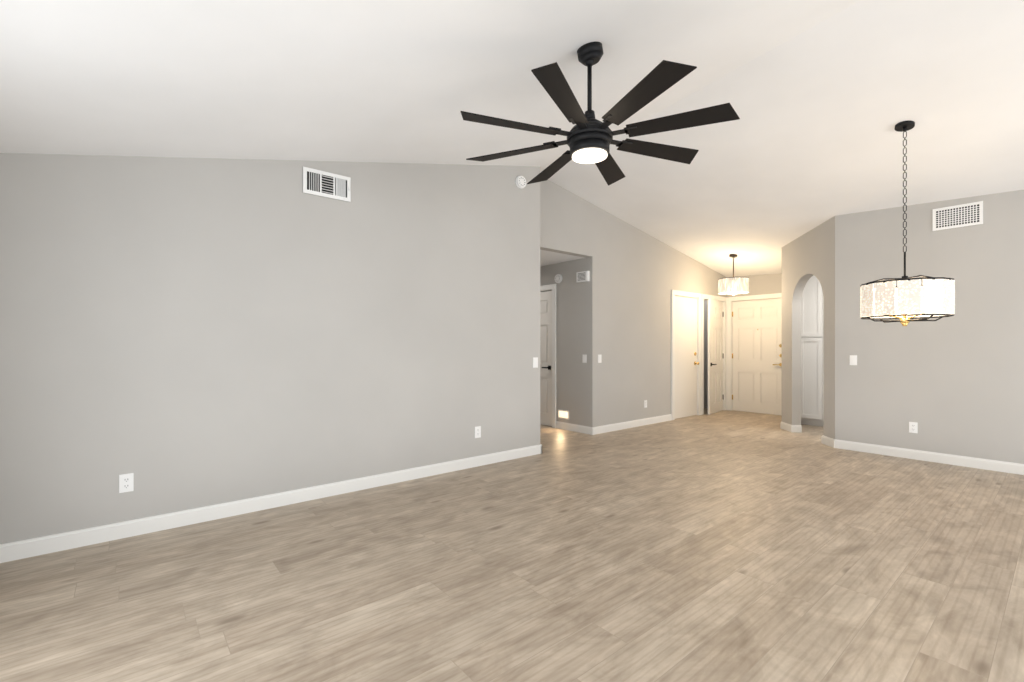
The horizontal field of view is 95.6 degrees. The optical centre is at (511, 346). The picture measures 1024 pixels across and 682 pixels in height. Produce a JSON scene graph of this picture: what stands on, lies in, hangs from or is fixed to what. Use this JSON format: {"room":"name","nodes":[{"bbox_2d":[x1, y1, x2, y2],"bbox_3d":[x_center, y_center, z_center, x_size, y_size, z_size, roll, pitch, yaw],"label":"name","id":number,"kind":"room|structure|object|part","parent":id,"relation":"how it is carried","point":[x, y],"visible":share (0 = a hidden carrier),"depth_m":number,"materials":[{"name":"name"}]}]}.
{"room":"empty living room","nodes":[
{"label":"empty living room","id":0,"kind":"room"},
{"bbox_2d":[0,153,539,543],"bbox_3d":[-1.571,-0.550,3.941,4.520,3.500,0.470,0,0,-40],"label":"wall","id":1,"kind":"structure","parent":0,"point":[177,334],"depth_m":3.35,"materials":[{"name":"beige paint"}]},
{"bbox_2d":[119,473,133,492],"bbox_3d":[-2.427,0.860,2.921,0.070,0.114,0.013,0,0,-40],"label":"outlet","id":2,"kind":"object","parent":1,"relation":"attached to","point":[126,482],"visible":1,"depth_m":2.92,"materials":[{"name":"white plastic"}]},
{"bbox_2d":[0,444,541,562],"bbox_3d":[-1.341,1.150,3.816,4.356,0.100,0.016,0,0,-40],"label":"baseboard","id":3,"kind":"structure","parent":1,"relation":"attached to","point":[22,549],"depth_m":3.26,"materials":[{"name":"white wood"}]},
{"bbox_2d":[303,166,350,201],"bbox_3d":[-1.473,-1.290,3.705,0.370,0.200,0.025,0,0,-40],"label":"air vent","id":4,"kind":"object","parent":1,"relation":"in","point":[325,184],"visible":1,"depth_m":3.70,"materials":[{"name":"white plastic"}]},
{"bbox_2d":[475,426,480,437],"bbox_3d":[-0.343,0.860,4.653,0.070,0.114,0.013,0,0,-40],"label":"outlet","id":5,"kind":"object","parent":1,"relation":"attached to","point":[477,431],"visible":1,"depth_m":4.65,"materials":[{"name":"white plastic"}]},
{"bbox_2d":[515,176,525,188],"bbox_3d":[0.099,-1.770,4.998,0.132,0.132,0.038,0,0,-40],"label":"smoke detector","id":6,"kind":"object","parent":1,"relation":"attached to","point":[520,181],"visible":0.98,"depth_m":4.98,"materials":[{"name":"white plastic"}]},
{"bbox_2d":[533,357,537,367],"bbox_3d":[0.262,0.180,5.154,0.070,0.114,0.014,0,0,-40],"label":"light switch","id":7,"kind":"object","parent":1,"relation":"attached to","point":[535,362],"visible":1,"depth_m":5.15,"materials":[{"name":"white plastic"}]},
{"bbox_2d":[0,0,860,172],"bbox_3d":[0.954,-1.591,1.196,4.896,1.241,7.920,0,0,-40],"label":"ceiling","id":8,"kind":"structure","parent":0,"point":[392,81],"depth_m":2.47,"materials":[{"name":"white paint"}]},
{"bbox_2d":[461,42,739,185],"bbox_3d":[0.444,-1.403,2.657,1.508,0.637,1.508,0,0,-40],"label":"ceiling fan","id":9,"kind":"object","parent":8,"relation":"hanging from","point":[589,140],"visible":1,"depth_m":2.52,"materials":[{"name":"black metal"}]},
{"bbox_2d":[0,408,1023,681],"bbox_3d":[1.610,1.250,4.243,9.800,0.100,11.770,0,0,-40],"label":"floor","id":10,"kind":"structure","parent":0,"point":[732,546],"depth_m":2.40,"materials":[{"name":"laminate"}]},
{"bbox_2d":[801,275,822,426],"bbox_3d":[4.836,0.000,7.074,0.619,2.400,0.620,0,0,-40],"label":"pantry cabinet","id":11,"kind":"object","parent":10,"relation":"on","point":[812,355],"visible":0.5,"depth_m":6.98,"materials":[{"name":"white wood"}]},
{"bbox_2d":[540,250,583,266],"bbox_3d":[-0.714,-1.280,7.462,1.540,0.120,3.850,0,0,-40],"label":"ceiling","id":12,"kind":"structure","parent":0,"point":[548,257],"depth_m":6.37,"materials":[{"name":"white paint"}]},
{"bbox_2d":[540,258,585,425],"bbox_3d":[-0.152,-0.100,7.928,0.160,2.600,3.850,0,0,-40],"label":"wall","id":13,"kind":"structure","parent":0,"point":[570,343],"depth_m":6.62,"materials":[{"name":"beige paint"}]},
{"bbox_2d":[540,291,551,425],"bbox_3d":[0.358,0.182,7.195,0.093,2.025,0.760,0,0,-40],"label":"hall door","id":14,"kind":"structure","parent":13,"relation":"in","point":[546,358],"depth_m":7.03,"materials":[{"name":"white paint"}]},
{"bbox_2d":[540,284,555,427],"bbox_3d":[0.392,0.140,7.223,0.144,2.120,0.930,0,0,-40],"label":"door frame","id":15,"kind":"structure","parent":13,"relation":"attached to","point":[550,287],"depth_m":6.85,"materials":[{"name":"white wood"}]},
{"bbox_2d":[555,274,561,282],"bbox_3d":[0.676,-0.990,6.777,0.038,0.132,0.132,0,0,-40],"label":"smoke detector","id":16,"kind":"object","parent":13,"relation":"attached to","point":[558,278],"visible":1,"depth_m":6.75,"materials":[{"name":"white plastic"}]},
{"bbox_2d":[558,409,568,419],"bbox_3d":[0.746,0.985,6.718,0.014,0.125,0.220,0,0,-40],"label":"night light","id":17,"kind":"object","parent":13,"relation":"attached to","point":[563,414],"visible":1,"depth_m":6.71,"materials":[{"name":"white plastic"}]},
{"bbox_2d":[556,421,591,434],"bbox_3d":[0.867,1.150,6.563,0.016,0.100,0.688,0,0,-40],"label":"baseboard","id":18,"kind":"structure","parent":13,"relation":"attached to","point":[561,425],"depth_m":6.54,"materials":[{"name":"white wood"}]},
{"bbox_2d":[576,271,589,282],"bbox_3d":[0.978,-0.960,6.404,0.058,0.140,0.200,0,0,-40],"label":"door chime","id":19,"kind":"object","parent":13,"relation":"attached to","point":[583,276],"visible":1,"depth_m":6.37,"materials":[{"name":"white plastic"}]},
{"bbox_2d":[582,354,586,362],"bbox_3d":[1.001,0.170,6.410,0.014,0.114,0.070,0,0,-40],"label":"light switch","id":20,"kind":"object","parent":13,"relation":"attached to","point":[584,358],"visible":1,"depth_m":6.40,"materials":[{"name":"white plastic"}]},
{"bbox_2d":[540,180,725,426],"bbox_3d":[2.086,-0.550,7.207,5.280,3.500,0.120,0,0,-40],"label":"wall","id":21,"kind":"structure","parent":0,"point":[637,276],"depth_m":6.71,"materials":[{"name":"beige paint"}]},
{"bbox_2d":[598,355,601,362],"bbox_3d":[1.211,0.170,6.398,0.070,0.114,0.014,0,0,-40],"label":"light switch","id":22,"kind":"object","parent":21,"relation":"attached to","point":[599,358],"visible":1,"depth_m":6.39,"materials":[{"name":"white plastic"}]},
{"bbox_2d":[592,414,671,434],"bbox_3d":[1.840,1.150,6.914,1.959,0.100,0.016,0,0,-40],"label":"baseboard","id":23,"kind":"structure","parent":21,"relation":"attached to","point":[646,421],"depth_m":6.82,"materials":[{"name":"white wood"}]},
{"bbox_2d":[675,296,698,418],"bbox_3d":[2.951,0.182,7.840,0.760,2.025,0.112,0,0,-40],"label":"door","id":24,"kind":"structure","parent":21,"relation":"in","point":[686,363],"depth_m":7.86,"materials":[{"name":"white paint"}]},
{"bbox_2d":[708,299,723,414],"bbox_3d":[3.721,0.182,8.409,0.093,2.025,0.778,0,0,40],"label":"door","id":25,"kind":"structure","parent":21,"relation":"in","point":[715,356],"depth_m":8.37,"materials":[{"name":"white paint"}]},
{"bbox_2d":[671,290,781,419],"bbox_3d":[3.687,0.140,7.819,2.035,2.120,1.225,0,0,-40],"label":"door frame","id":26,"kind":"structure","parent":21,"relation":"attached to","point":[697,296],"depth_m":8.15,"materials":[{"name":"white wood"}]},
{"bbox_2d":[704,300,707,407],"bbox_3d":[2.992,-0.050,8.643,2.050,2.500,0.930,0,0,-40],"label":"wall","id":27,"kind":"structure","parent":0,"point":[705,354],"depth_m":9.00,"materials":[{"name":"beige paint"}]},
{"bbox_2d":[726,274,781,296],"bbox_3d":[6.593,-0.550,5.836,0.200,3.500,7.850,0,0,-40],"label":"wall","id":28,"kind":"structure","parent":0,"point":[765,284],"depth_m":8.24,"materials":[{"name":"beige paint"}]},
{"bbox_2d":[732,298,781,414],"bbox_3d":[4.397,0.182,8.327,0.093,2.025,0.928,0,0,-40],"label":"entry door","id":29,"kind":"structure","parent":28,"relation":"in","point":[756,356],"depth_m":8.33,"materials":[{"name":"white paint"}]},
{"bbox_2d":[548,0,1023,276],"bbox_3d":[4.145,-1.535,3.847,6.407,1.354,7.920,0,0,-40],"label":"ceiling","id":30,"kind":"structure","parent":0,"point":[811,138],"depth_m":3.97,"materials":[{"name":"white paint"}]},
{"bbox_2d":[718,254,748,295],"bbox_3d":[3.557,-1.145,7.454,0.449,0.661,0.450,0,0,-40],"label":"chandelier","id":31,"kind":"object","parent":30,"relation":"hanging from","point":[732,285],"visible":1,"depth_m":7.30,"materials":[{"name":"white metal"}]},
{"bbox_2d":[860,120,954,325],"bbox_3d":[3.136,-0.970,3.705,0.581,1.619,0.581,0,0,-40],"label":"dining chandelier","id":32,"kind":"object","parent":30,"relation":"hanging from","point":[903,300],"visible":1,"depth_m":3.53,"materials":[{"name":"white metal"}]},
{"bbox_3d":[3.136,-0.376,3.705,0.581,0.266,0.581,0,0,-40],"label":"glass","id":33,"kind":"part","parent":32,"relation":"part of","materials":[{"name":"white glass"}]},
{"bbox_2d":[782,216,834,438],"bbox_3d":[3.943,-0.550,6.133,0.120,3.500,1.300,0,0,5],"label":"wall","id":34,"kind":"structure","parent":0,"point":[807,256],"depth_m":6.21,"materials":[{"name":"beige paint"}]},
{"bbox_2d":[780,422,835,447],"bbox_3d":[3.934,1.150,6.128,0.136,0.100,1.312,0,0,5],"label":"baseboard","id":35,"kind":"structure","parent":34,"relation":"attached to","point":[828,441],"depth_m":6.46,"materials":[{"name":"white wood"}]},
{"bbox_2d":[835,190,1023,463],"bbox_3d":[5.557,-0.550,3.499,0.120,3.500,5.280,0,0,-40],"label":"wall","id":36,"kind":"structure","parent":0,"point":[953,385],"depth_m":4.79,"materials":[{"name":"beige paint"}]},
{"bbox_2d":[850,355,856,364],"bbox_3d":[3.936,0.160,5.351,0.014,0.114,0.070,0,0,-40],"label":"light switch","id":37,"kind":"object","parent":36,"relation":"attached to","point":[853,359],"visible":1,"depth_m":5.34,"materials":[{"name":"white plastic"}]},
{"bbox_2d":[909,422,917,432],"bbox_3d":[4.275,0.865,4.944,0.013,0.114,0.070,0,0,-40],"label":"outlet","id":38,"kind":"object","parent":36,"relation":"attached to","point":[913,427],"visible":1,"depth_m":4.94,"materials":[{"name":"white plastic"}]},
{"bbox_2d":[835,439,1023,474],"bbox_3d":[5.494,1.150,3.467,0.016,0.100,5.250,0,0,-40],"label":"baseboard","id":39,"kind":"structure","parent":36,"relation":"attached to","point":[994,465],"depth_m":4.80,"materials":[{"name":"white wood"}]},
{"bbox_2d":[933,201,982,230],"bbox_3d":[4.491,-1.310,4.681,0.015,0.225,0.370,0,0,-40],"label":"air vent","id":40,"kind":"object","parent":36,"relation":"in","point":[961,215],"visible":1,"depth_m":4.67,"materials":[{"name":"white plastic"}]}
]}

